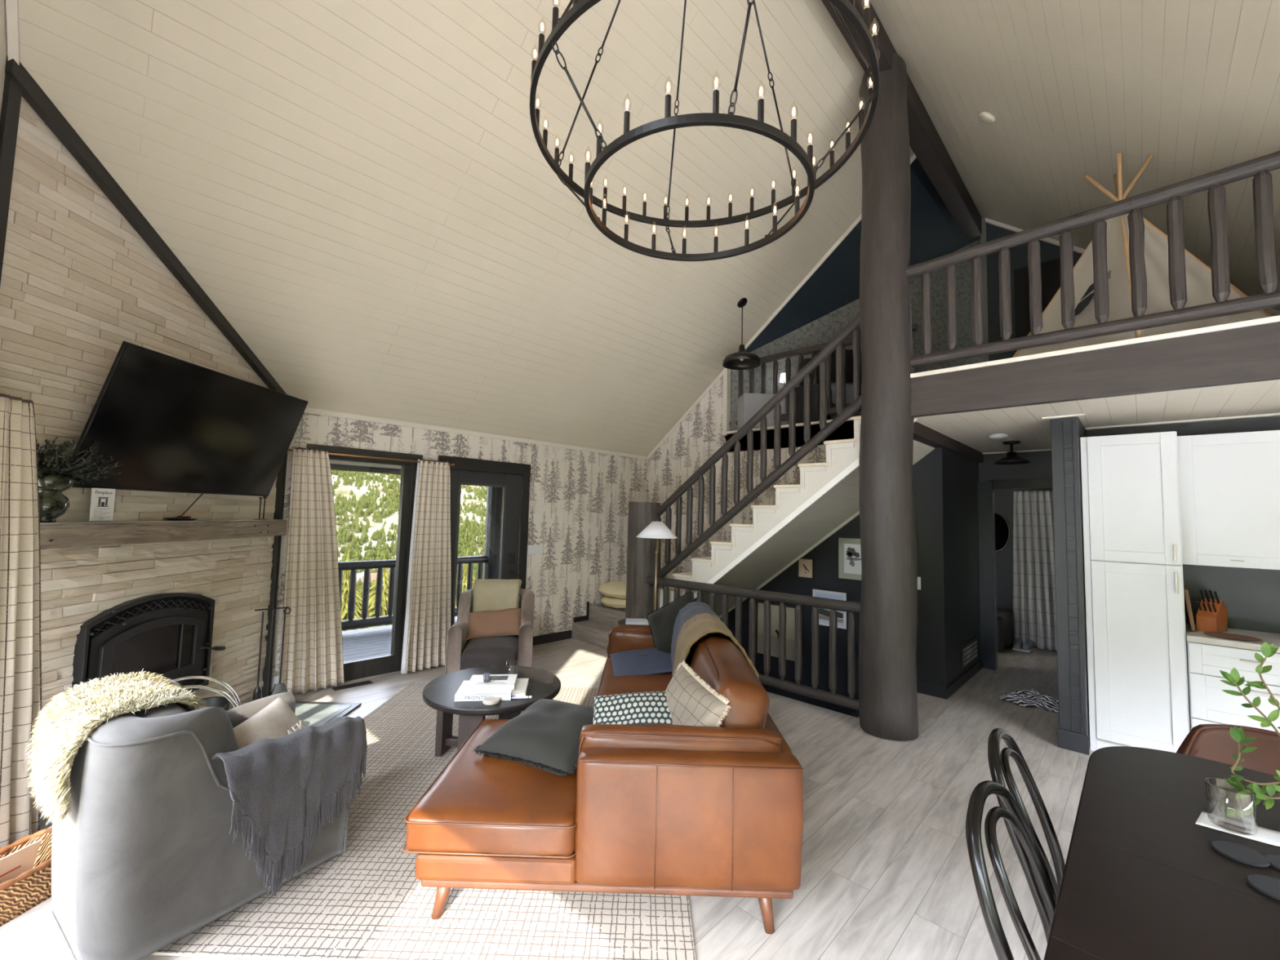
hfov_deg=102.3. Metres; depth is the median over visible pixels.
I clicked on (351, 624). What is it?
deck railing
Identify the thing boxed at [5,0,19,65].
trim
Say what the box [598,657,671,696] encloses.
seat cushion
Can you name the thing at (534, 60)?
candle
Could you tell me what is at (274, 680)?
wall outlet
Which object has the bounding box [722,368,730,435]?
trim
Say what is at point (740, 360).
pendant lamp
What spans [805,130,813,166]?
candle
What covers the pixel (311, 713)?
hearth slab
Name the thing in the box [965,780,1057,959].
bentwood chair
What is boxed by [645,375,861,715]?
wall
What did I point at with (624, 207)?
candle
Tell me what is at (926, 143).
ridge beam
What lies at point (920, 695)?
trim
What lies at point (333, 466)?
beam
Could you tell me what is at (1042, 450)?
trim
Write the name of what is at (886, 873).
floor
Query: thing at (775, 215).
candle
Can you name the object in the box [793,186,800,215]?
candle
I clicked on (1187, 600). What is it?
cutting board
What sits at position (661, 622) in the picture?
throw pillow
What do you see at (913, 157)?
trim
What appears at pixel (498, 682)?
book
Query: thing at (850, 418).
trim
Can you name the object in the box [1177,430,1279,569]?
upper cabinet
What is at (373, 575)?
house
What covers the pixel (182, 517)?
oval tray
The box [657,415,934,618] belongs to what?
staircase
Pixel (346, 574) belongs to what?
conifer tree
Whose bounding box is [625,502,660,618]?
newel post
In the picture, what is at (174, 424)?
television
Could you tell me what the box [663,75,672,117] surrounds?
candle
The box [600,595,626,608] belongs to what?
floor cushion
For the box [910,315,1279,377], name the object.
trim
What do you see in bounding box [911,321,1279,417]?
beam
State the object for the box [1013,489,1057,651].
curtain
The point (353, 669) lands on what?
door
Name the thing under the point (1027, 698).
rug
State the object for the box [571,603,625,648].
steps
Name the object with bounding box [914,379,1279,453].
ceiling
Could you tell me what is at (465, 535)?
trees
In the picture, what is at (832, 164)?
candle
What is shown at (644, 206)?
candle
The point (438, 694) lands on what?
coffee table
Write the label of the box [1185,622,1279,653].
countertop
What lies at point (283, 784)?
throw blanket
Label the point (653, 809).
sofa
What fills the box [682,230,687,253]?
candle
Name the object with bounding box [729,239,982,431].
wall
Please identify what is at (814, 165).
candle
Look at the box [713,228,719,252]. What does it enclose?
candle
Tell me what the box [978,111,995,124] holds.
smoke detector
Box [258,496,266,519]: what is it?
candle holder
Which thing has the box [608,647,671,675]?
throw pillow
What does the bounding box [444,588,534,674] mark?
armchair
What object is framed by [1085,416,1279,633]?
wall
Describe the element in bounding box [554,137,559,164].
candle
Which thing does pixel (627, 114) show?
candle
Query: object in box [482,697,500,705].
coaster
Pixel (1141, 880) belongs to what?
dining table
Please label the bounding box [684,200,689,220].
candle
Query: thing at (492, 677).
photo
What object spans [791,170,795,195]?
candle
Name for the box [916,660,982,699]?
baseboard
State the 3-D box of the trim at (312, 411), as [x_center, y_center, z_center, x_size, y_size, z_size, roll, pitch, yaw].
[-1.993,-0.533,5.659,0.020,0.050,6.060,-2,-5,44]
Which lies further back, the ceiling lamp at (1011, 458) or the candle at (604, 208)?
the ceiling lamp at (1011, 458)
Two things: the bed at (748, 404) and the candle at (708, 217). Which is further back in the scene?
the bed at (748, 404)
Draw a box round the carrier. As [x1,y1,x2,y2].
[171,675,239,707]
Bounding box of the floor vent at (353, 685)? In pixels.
[331,680,373,690]
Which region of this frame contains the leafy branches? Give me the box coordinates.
[1219,641,1279,809]
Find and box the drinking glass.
[506,660,517,674]
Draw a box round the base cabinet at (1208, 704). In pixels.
[1186,640,1279,732]
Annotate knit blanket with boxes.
[670,600,729,677]
[672,613,759,679]
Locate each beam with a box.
[4,55,286,394]
[40,519,287,550]
[330,463,400,475]
[821,0,982,239]
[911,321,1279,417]
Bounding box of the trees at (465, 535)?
[330,470,487,613]
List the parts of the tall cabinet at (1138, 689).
door, door, handle, handle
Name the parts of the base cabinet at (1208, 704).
drawer, drawer, drawer, handle, handle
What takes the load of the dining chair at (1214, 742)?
on the floor at (886, 873)
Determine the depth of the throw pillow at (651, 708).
2.44 m
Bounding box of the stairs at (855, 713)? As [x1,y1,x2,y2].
[848,710,859,717]
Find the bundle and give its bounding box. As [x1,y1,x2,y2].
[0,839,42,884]
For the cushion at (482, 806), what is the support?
on the sofa
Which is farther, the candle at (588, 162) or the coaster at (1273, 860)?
the candle at (588, 162)
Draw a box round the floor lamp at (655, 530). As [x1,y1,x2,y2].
[635,520,677,610]
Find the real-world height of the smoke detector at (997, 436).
0.034 m
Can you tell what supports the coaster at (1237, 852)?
on the dining table at (1141, 880)
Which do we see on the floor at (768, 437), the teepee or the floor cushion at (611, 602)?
the teepee
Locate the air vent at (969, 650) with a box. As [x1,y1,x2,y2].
[961,635,977,669]
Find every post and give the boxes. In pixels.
[482,486,502,579]
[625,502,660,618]
[858,53,919,741]
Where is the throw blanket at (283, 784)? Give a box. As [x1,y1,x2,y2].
[211,715,367,896]
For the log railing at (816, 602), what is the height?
0.861 m
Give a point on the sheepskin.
(68, 720)
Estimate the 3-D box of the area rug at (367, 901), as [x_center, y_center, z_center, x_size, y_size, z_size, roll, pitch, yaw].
[-0.956,1.815,3.306,2.340,0.013,2.940,1,-4,1]
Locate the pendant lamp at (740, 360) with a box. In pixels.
[722,297,761,369]
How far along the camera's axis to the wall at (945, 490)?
5.00 m
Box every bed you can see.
[737,392,787,430]
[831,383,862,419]
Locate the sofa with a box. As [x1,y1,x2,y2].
[402,624,803,933]
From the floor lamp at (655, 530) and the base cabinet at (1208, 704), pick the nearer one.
the base cabinet at (1208, 704)
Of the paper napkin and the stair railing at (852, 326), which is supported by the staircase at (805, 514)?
the stair railing at (852, 326)
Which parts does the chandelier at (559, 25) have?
hanging rod, tier rod, tier rod, hanging rod, tier rod, hanging rod, tier rod, hanging rod, tier rod, tier rod, hanging rod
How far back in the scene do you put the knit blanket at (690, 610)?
3.80 m
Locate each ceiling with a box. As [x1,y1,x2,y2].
[4,0,1279,469]
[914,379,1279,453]
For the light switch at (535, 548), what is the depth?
6.32 m
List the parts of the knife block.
knife handle, knife handle, knife handle, knife handle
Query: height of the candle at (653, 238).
0.171 m
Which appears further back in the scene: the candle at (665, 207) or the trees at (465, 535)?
the trees at (465, 535)
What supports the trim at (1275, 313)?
attached to the wall at (1048, 251)
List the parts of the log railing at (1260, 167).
rail, rail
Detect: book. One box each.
[454,680,511,701]
[466,674,517,690]
[511,678,528,696]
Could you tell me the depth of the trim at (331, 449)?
5.17 m
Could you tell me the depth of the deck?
6.33 m
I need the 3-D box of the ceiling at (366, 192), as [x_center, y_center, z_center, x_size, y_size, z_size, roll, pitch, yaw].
[1.798,-2.024,4.028,8.900,3.790,10.400,-2,-5,44]
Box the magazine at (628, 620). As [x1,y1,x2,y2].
[625,617,648,625]
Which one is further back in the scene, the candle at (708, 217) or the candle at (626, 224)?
the candle at (708, 217)
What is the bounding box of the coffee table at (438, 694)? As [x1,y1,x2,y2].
[422,665,560,756]
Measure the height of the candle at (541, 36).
0.171 m
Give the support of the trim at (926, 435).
attached to the wall at (945, 490)
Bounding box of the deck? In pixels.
[342,616,457,661]
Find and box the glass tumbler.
[1204,777,1257,835]
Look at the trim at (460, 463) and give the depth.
6.17 m
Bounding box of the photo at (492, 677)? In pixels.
[489,675,508,679]
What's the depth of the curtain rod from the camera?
4.91 m
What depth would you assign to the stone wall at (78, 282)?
2.91 m
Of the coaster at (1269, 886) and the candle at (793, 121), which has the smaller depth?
the coaster at (1269, 886)
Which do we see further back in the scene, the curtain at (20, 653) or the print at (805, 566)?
the print at (805, 566)
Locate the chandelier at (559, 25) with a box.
[529,0,879,261]
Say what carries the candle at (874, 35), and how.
on the chandelier at (559, 25)
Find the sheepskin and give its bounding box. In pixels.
[26,669,210,829]
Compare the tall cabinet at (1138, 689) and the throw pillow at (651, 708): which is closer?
the throw pillow at (651, 708)
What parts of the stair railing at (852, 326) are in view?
rail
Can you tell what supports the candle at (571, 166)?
on the chandelier at (559, 25)
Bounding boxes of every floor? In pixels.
[0,638,1093,959]
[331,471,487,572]
[725,421,853,452]
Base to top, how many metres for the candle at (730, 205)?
0.171 m
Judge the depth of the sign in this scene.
2.86 m
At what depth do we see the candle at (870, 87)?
2.25 m
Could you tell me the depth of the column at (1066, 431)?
3.81 m
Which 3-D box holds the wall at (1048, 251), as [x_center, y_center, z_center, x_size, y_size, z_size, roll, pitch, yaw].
[5.746,-1.854,5.151,3.800,3.010,0.120,-2,-5,44]
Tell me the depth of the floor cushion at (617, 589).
6.65 m
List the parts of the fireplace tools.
shovel blade, shovel handle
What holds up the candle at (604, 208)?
on the chandelier at (559, 25)
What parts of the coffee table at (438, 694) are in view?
leg, leg, leg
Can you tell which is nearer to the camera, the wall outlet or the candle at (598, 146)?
the candle at (598, 146)
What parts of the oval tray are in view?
dish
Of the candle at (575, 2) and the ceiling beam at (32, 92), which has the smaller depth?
the candle at (575, 2)
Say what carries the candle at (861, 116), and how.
on the chandelier at (559, 25)
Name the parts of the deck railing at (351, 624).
rail, rail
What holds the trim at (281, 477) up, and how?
attached to the wall at (579, 500)
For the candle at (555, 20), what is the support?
on the chandelier at (559, 25)
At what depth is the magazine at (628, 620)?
5.05 m
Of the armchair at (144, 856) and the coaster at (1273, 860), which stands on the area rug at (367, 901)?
the armchair at (144, 856)
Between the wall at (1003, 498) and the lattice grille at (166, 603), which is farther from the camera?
the wall at (1003, 498)
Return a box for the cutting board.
[1183,586,1195,631]
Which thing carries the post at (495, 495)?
on the deck
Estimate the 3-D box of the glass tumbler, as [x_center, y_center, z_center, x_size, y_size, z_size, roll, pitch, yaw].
[1.722,0.950,1.503,0.098,0.111,0.098,-2,-5,44]
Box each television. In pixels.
[69,341,308,517]
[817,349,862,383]
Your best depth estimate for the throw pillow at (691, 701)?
2.33 m
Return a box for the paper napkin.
[1195,811,1279,846]
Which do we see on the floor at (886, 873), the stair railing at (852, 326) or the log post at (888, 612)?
the log post at (888, 612)
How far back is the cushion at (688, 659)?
3.36 m
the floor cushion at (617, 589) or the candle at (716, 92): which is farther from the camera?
the floor cushion at (617, 589)
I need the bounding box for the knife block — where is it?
[1195,588,1227,632]
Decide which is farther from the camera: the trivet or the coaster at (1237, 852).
the trivet
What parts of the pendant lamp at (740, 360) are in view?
stem, lamp shade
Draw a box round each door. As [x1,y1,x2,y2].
[328,455,412,681]
[449,469,521,626]
[1013,257,1060,351]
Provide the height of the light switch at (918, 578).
0.120 m
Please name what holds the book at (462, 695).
on the coffee table at (438, 694)
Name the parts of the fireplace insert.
frame, door, door glass, handle rod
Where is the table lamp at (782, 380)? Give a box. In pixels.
[779,373,785,386]
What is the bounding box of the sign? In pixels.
[88,488,115,520]
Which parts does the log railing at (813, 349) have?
rail, rail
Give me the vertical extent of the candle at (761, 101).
0.171 m
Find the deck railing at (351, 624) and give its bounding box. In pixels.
[337,555,487,630]
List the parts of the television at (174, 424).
power cord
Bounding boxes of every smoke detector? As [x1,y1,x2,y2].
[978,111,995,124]
[988,433,1008,439]
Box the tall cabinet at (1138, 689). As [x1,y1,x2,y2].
[1080,431,1190,752]
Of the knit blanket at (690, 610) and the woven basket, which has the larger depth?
the knit blanket at (690, 610)
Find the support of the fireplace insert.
in the stone wall at (78, 282)
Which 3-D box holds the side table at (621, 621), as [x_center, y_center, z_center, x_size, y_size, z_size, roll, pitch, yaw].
[-0.013,1.692,5.125,0.430,0.551,0.430,-2,-5,44]
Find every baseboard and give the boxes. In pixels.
[533,630,571,645]
[573,601,589,622]
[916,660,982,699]
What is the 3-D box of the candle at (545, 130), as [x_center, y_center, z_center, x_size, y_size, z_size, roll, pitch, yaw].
[-0.469,-1.727,2.556,0.032,0.171,0.033,-2,-5,44]
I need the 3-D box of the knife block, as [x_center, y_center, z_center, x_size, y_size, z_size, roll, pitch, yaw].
[4.002,0.910,3.612,0.204,0.286,0.100,3,-4,-26]
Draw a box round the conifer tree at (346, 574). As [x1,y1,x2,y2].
[341,550,372,631]
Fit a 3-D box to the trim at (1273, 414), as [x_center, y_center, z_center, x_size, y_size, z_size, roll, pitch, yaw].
[4.749,-0.469,3.352,2.810,0.015,0.060,-2,-5,44]
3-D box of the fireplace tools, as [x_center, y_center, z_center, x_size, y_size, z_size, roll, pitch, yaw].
[-2.916,1.408,4.072,0.140,0.796,0.252,-2,-5,44]
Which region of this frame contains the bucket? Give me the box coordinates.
[200,696,233,711]
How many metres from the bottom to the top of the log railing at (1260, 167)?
0.899 m
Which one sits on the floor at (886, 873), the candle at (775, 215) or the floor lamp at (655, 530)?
the floor lamp at (655, 530)
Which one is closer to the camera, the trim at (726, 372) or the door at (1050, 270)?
the door at (1050, 270)
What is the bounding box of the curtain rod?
[287,448,454,466]
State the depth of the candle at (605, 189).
2.99 m
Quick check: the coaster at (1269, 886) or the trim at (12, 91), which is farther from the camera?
the trim at (12, 91)
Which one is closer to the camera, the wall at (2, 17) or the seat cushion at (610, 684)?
the wall at (2, 17)
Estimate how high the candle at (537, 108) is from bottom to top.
0.171 m
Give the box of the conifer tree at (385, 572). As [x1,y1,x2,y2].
[360,555,389,626]
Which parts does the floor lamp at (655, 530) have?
lamp shade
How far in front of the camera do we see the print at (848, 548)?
5.60 m
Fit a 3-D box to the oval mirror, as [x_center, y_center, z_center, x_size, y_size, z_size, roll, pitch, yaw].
[5.059,0.739,7.355,0.352,0.552,0.015,-2,-5,44]
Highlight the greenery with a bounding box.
[35,436,123,522]
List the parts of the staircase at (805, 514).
stepped moulding, moulding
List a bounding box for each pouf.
[996,608,1013,647]
[996,616,1004,652]
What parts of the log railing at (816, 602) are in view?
rail, rail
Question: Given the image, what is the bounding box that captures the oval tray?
[163,515,199,520]
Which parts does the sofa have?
leg, arm, arm, leg, frame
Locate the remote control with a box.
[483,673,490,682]
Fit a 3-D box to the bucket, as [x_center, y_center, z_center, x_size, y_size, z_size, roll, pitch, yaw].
[-2.974,1.649,3.520,0.284,0.240,0.306,-2,-5,44]
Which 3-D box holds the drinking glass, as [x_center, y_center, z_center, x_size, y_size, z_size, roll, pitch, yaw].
[-0.878,1.301,3.528,0.072,0.127,0.072,-2,-5,44]
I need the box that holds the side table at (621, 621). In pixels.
[617,617,645,625]
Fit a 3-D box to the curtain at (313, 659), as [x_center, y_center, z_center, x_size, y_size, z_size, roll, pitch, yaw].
[-2.831,0.783,4.559,0.095,2.107,0.536,-2,-5,41]
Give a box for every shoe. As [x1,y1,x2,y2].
[1013,637,1022,651]
[1021,639,1035,652]
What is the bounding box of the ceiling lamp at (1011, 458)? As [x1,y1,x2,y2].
[994,440,1031,464]
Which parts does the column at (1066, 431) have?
panel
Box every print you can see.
[755,600,803,664]
[797,557,813,579]
[811,587,848,631]
[836,536,861,582]
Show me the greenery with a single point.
(53, 504)
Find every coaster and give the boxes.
[482,697,500,705]
[1210,840,1270,867]
[1246,874,1279,901]
[1265,854,1279,871]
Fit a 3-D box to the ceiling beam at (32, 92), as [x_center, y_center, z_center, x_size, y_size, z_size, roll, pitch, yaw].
[-3.034,-1.313,3.495,0.050,1.280,2.180,2,-4,-1]
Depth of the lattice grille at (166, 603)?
3.26 m
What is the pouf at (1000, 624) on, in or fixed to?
on the floor at (886, 873)
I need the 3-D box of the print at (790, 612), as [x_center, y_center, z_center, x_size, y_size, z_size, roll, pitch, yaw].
[1.647,1.797,6.122,0.605,0.640,0.020,-2,-5,44]
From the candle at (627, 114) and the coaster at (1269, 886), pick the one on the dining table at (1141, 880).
the coaster at (1269, 886)
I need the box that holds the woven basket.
[0,826,52,926]
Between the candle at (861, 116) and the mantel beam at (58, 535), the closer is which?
the candle at (861, 116)
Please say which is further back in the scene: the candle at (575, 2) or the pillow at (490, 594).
the pillow at (490, 594)
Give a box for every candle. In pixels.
[531,48,537,78]
[535,98,541,127]
[537,18,546,56]
[542,117,549,146]
[551,0,560,30]
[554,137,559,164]
[568,155,574,180]
[573,0,579,5]
[584,148,591,182]
[589,179,594,206]
[595,121,604,157]
[601,197,608,226]
[602,179,607,202]
[622,99,631,133]
[622,189,627,210]
[623,212,629,240]
[642,191,646,216]
[651,225,657,249]
[662,199,667,219]
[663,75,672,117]
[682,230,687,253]
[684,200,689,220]
[706,198,710,219]
[711,77,720,113]
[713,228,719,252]
[727,191,732,217]
[743,219,750,245]
[750,186,754,212]
[756,84,765,122]
[771,179,775,204]
[771,204,777,232]
[789,103,798,141]
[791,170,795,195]
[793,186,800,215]
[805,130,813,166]
[813,152,817,180]
[829,136,835,168]
[844,119,850,150]
[848,0,854,6]
[857,97,863,130]
[862,0,871,31]
[867,78,872,109]
[871,22,879,54]
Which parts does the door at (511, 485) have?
handle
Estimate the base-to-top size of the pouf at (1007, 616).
0.480 m
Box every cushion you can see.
[406,719,577,856]
[461,635,518,670]
[597,580,626,599]
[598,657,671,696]
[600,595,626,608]
[684,632,724,669]
[689,632,768,728]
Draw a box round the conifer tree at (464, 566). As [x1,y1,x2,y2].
[454,548,475,616]
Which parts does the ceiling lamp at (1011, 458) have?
stem, lamp shade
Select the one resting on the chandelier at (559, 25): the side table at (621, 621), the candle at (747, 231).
the candle at (747, 231)
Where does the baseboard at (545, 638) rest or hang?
attached to the wall at (579, 500)
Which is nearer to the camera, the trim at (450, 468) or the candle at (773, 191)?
the candle at (773, 191)
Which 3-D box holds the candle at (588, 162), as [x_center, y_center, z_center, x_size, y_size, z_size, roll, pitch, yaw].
[-0.231,-1.399,2.285,0.032,0.171,0.033,-2,-5,44]
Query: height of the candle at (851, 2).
0.171 m
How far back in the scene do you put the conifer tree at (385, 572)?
33.45 m
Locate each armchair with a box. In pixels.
[51,679,350,959]
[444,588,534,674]
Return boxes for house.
[356,572,364,584]
[360,573,377,582]
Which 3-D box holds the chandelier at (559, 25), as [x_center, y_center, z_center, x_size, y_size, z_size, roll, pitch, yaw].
[0.288,-2.371,2.453,1.537,2.227,1.536,1,-4,6]
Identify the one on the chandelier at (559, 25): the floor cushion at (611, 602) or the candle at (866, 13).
the candle at (866, 13)
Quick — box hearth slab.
[40,701,361,830]
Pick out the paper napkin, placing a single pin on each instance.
(1264, 835)
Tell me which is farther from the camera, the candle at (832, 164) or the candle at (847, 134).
the candle at (832, 164)
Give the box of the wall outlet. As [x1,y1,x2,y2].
[268,675,279,696]
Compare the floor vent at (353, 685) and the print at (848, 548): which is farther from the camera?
the print at (848, 548)
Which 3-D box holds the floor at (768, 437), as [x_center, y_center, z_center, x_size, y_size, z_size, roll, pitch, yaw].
[4.261,-0.517,5.381,6.530,0.270,4.840,-2,-5,44]
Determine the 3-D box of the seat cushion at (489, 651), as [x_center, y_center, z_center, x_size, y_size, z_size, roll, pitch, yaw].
[-1.346,1.566,4.714,0.463,0.259,0.759,2,-4,-11]
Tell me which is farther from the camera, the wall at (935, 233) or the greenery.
the wall at (935, 233)
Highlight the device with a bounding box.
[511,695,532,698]
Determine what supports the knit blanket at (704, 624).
on the sofa
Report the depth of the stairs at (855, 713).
5.31 m
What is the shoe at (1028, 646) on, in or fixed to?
on the floor at (886, 873)
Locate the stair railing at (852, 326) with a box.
[656,313,862,577]
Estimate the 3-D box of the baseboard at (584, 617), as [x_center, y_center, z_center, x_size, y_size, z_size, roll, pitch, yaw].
[-0.775,1.743,6.827,0.016,0.240,0.245,-2,-5,44]
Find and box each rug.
[44,682,695,959]
[997,688,1058,712]
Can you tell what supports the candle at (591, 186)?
on the chandelier at (559, 25)
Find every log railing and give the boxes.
[645,576,860,711]
[729,323,917,426]
[906,151,1279,367]
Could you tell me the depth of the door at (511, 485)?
6.04 m
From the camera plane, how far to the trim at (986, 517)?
5.82 m
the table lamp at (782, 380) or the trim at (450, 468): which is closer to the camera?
the trim at (450, 468)
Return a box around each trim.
[0,74,22,285]
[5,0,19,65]
[262,452,287,697]
[304,407,647,459]
[306,443,422,671]
[437,455,530,589]
[449,468,522,475]
[646,153,916,461]
[721,417,852,434]
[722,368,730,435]
[857,692,924,718]
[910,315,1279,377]
[913,421,983,462]
[977,478,1052,670]
[982,448,1051,454]
[985,217,1279,315]
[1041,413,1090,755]
[1085,413,1279,430]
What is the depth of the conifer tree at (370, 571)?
34.03 m
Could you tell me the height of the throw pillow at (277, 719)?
0.239 m
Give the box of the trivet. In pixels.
[1203,631,1262,640]
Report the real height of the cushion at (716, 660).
0.510 m
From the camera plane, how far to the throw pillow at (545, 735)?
2.46 m
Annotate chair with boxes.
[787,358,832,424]
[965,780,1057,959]
[987,728,1065,942]
[1176,724,1279,776]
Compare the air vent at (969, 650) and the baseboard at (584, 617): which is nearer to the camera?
the air vent at (969, 650)
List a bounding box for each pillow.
[233,697,306,749]
[464,608,524,639]
[470,578,522,612]
[472,698,594,777]
[592,691,672,724]
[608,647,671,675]
[645,590,695,653]
[665,659,731,727]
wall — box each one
[0,0,6,116]
[0,95,276,808]
[36,426,273,606]
[270,412,647,695]
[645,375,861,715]
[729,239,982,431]
[745,158,980,352]
[912,217,988,688]
[978,450,1052,615]
[986,222,1082,361]
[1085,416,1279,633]
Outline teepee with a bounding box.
[1012,152,1273,357]
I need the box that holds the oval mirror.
[994,512,1009,551]
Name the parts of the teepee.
canva panel, canva panel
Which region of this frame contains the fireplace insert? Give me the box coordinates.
[71,592,226,691]
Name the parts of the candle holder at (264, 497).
stem, stem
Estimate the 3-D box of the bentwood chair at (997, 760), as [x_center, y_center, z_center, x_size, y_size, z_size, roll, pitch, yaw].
[1.348,1.285,1.474,0.576,0.948,0.443,-2,-5,42]
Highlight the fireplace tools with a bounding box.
[252,606,291,701]
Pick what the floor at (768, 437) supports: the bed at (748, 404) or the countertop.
the bed at (748, 404)
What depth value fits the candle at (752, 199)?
3.04 m
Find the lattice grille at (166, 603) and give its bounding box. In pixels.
[93,599,206,685]
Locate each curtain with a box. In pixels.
[0,393,41,848]
[278,446,344,694]
[400,458,450,673]
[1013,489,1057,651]
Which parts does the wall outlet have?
plate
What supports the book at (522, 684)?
on the coffee table at (438, 694)
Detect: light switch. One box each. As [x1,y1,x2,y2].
[527,544,541,555]
[917,577,920,589]
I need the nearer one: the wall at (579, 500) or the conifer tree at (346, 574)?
the wall at (579, 500)
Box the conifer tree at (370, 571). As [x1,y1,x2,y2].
[356,571,373,612]
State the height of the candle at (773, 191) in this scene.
0.171 m
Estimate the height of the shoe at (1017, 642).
0.130 m
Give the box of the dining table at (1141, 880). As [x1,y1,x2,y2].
[1044,746,1279,959]

